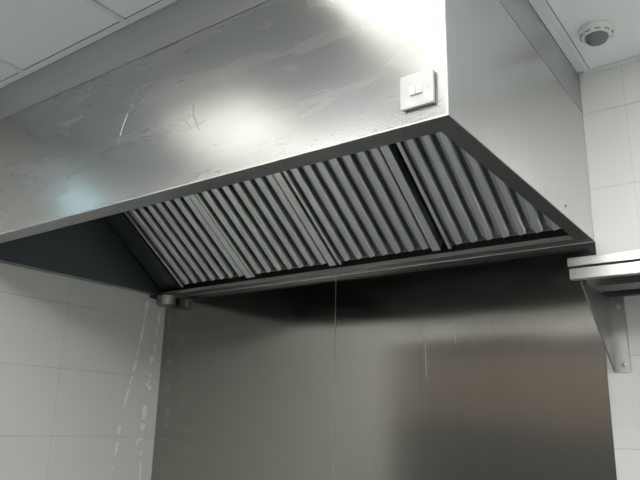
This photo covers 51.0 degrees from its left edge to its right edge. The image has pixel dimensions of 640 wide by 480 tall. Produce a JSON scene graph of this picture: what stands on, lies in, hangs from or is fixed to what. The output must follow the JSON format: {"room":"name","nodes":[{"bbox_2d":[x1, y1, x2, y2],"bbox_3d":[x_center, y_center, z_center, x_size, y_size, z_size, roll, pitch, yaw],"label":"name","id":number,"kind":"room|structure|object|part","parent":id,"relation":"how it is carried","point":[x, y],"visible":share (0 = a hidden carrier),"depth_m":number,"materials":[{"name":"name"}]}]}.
{"room":"commercial kitchen","nodes":[
{"label":"commercial kitchen","id":0,"kind":"room"},
{"bbox_2d":[0,263,165,479],"bbox_3d":[-1.594,0.666,2.496,0.102,2.792,2.450,-10,-19,35],"label":"wall","id":1,"kind":"structure","parent":0,"point":[80,360],"depth_m":3.09,"materials":[{"name":"tile"}]},
{"bbox_2d":[0,0,583,88],"bbox_3d":[-1.606,-0.975,1.741,7.200,0.040,4.400,-10,-19,35],"label":"ceiling","id":2,"kind":"structure","parent":0,"point":[160,0],"depth_m":2.43,"materials":[{"name":"white paint"}]},
{"bbox_2d":[0,0,124,72],"bbox_3d":[-1.613,-0.902,1.712,7.200,0.003,4.380,-10,-19,35],"label":"trim","id":3,"kind":"structure","parent":2,"relation":"attached to","point":[92,2],"depth_m":2.21,"materials":[{"name":"white metal"}]},
{"bbox_2d":[0,0,639,80],"bbox_3d":[-1.609,-0.908,1.723,7.194,0.012,4.398,-10,-19,35],"label":"ceiling tiles","id":4,"kind":"structure","parent":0,"point":[31,31],"depth_m":2.25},
{"bbox_2d":[578,20,614,45],"bbox_3d":[0.917,-0.675,2.226,0.112,0.050,0.112,-10,-19,35],"label":"smoke detector","id":5,"kind":"object","parent":4,"relation":"attached to","point":[595,33],"visible":1,"depth_m":2.20,"materials":[{"name":"plastic"}]},
{"bbox_2d":[151,61,639,479],"bbox_3d":[0.895,0.660,2.269,4.400,2.792,0.100,-10,-19,35],"label":"wall","id":6,"kind":"structure","parent":0,"point":[610,98],"depth_m":2.35,"materials":[{"name":"tile"}]},
{"bbox_2d":[151,276,335,479],"bbox_3d":[-0.389,0.790,3.127,1.100,1.148,0.002,-10,-19,35],"label":"sheet","id":7,"kind":"object","parent":6,"relation":"attached to","point":[246,391],"visible":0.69,"depth_m":3.12,"materials":[{"name":"metal"}]},
{"bbox_2d":[0,0,593,306],"bbox_3d":[-0.268,-0.259,2.593,2.202,0.696,1.175,-10,-19,35],"label":"extraction hood","id":8,"kind":"object","parent":6,"relation":"attached to","point":[193,147],"visible":1,"depth_m":2.17,"materials":[{"name":"metal"}]},
{"bbox_3d":[-0.908,0.024,3.321,0.135,0.360,0.495,-10,-19,35],"label":"blanking panel","id":9,"kind":"part","parent":8,"relation":"part of","materials":[{"name":"metal"}]},
{"bbox_3d":[-1.159,-0.132,3.225,0.002,0.639,1.172,-10,-19,35],"label":"panel","id":10,"kind":"part","parent":8,"relation":"part of","materials":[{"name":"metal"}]},
{"bbox_2d":[157,295,176,306],"bbox_3d":[-0.802,0.319,3.505,0.103,0.050,0.103,-10,-19,35],"label":"cup","id":11,"kind":"object","parent":8,"relation":"on","point":[162,300],"depth_m":3.47,"materials":[{"name":"metal"}]},
{"bbox_3d":[-0.632,-0.022,3.146,0.472,0.371,0.488,-10,-19,35],"label":"frame","id":12,"kind":"part","parent":8,"relation":"part of","materials":[{"name":"metal"}]},
{"bbox_3d":[-0.612,-0.349,2.125,2.199,0.489,0.002,-10,-19,35],"label":"panel","id":13,"kind":"part","parent":8,"relation":"part of","materials":[{"name":"metal"}]},
{"bbox_3d":[-0.245,-0.089,2.876,0.472,0.371,0.488,-10,-19,35],"label":"frame","id":14,"kind":"part","parent":8,"relation":"part of","materials":[{"name":"metal"}]},
{"bbox_3d":[-0.263,-0.523,2.668,2.199,0.148,1.173,-10,-19,35],"label":"closure panel","id":15,"kind":"part","parent":8,"relation":"part of","materials":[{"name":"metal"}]},
{"bbox_3d":[0.150,-0.157,2.599,0.472,0.371,0.488,-10,-19,35],"label":"frame","id":16,"kind":"part","parent":8,"relation":"part of","materials":[{"name":"metal"}]},
{"bbox_2d":[400,68,434,110],"bbox_3d":[0.215,-0.333,1.486,0.082,0.082,0.018,-10,-19,35],"label":"light switch","id":17,"kind":"object","parent":8,"relation":"attached to","point":[417,89],"visible":1,"depth_m":1.48,"materials":[{"name":"white plastic"}]},
{"bbox_3d":[0.560,-0.228,2.313,0.472,0.371,0.488,-10,-19,35],"label":"frame","id":18,"kind":"part","parent":8,"relation":"part of","materials":[{"name":"metal"}]},
{"bbox_3d":[0.622,-0.368,1.959,0.002,0.489,1.172,-10,-19,35],"label":"panel","id":19,"kind":"part","parent":8,"relation":"part of","materials":[{"name":"metal"}]},
{"bbox_2d":[0,0,639,87],"bbox_3d":[-1.607,-0.899,1.719,7.200,0.004,4.400,-10,-19,35],"label":"trim","id":20,"kind":"structure","parent":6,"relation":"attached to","point":[541,7],"depth_m":2.33,"materials":[{"name":"white metal"}]},
{"bbox_2d":[333,242,616,479],"bbox_3d":[0.504,0.635,2.502,1.096,1.148,0.003,-10,-19,35],"label":"sheet","id":21,"kind":"object","parent":6,"relation":"attached to","point":[494,367],"visible":1,"depth_m":2.50,"materials":[{"name":"metal"}]},
{"bbox_2d":[567,250,639,372],"bbox_3d":[1.377,0.139,1.766,1.300,0.354,0.359,-10,-19,35],"label":"wall shelf","id":22,"kind":"object","parent":6,"relation":"attached to","point":[617,274],"visible":1,"depth_m":2.12,"materials":[{"name":"metal"}]},
{"bbox_3d":[1.285,0.015,1.663,1.297,0.033,0.027,-10,-19,35],"label":"rail","id":23,"kind":"part","parent":22,"relation":"part of","materials":[{"name":"metal"}]},
{"bbox_3d":[1.476,0.077,1.923,1.280,0.060,0.029,-10,-19,35],"label":"wall rail","id":24,"kind":"part","parent":22,"relation":"part of","materials":[{"name":"metal"}]}
]}

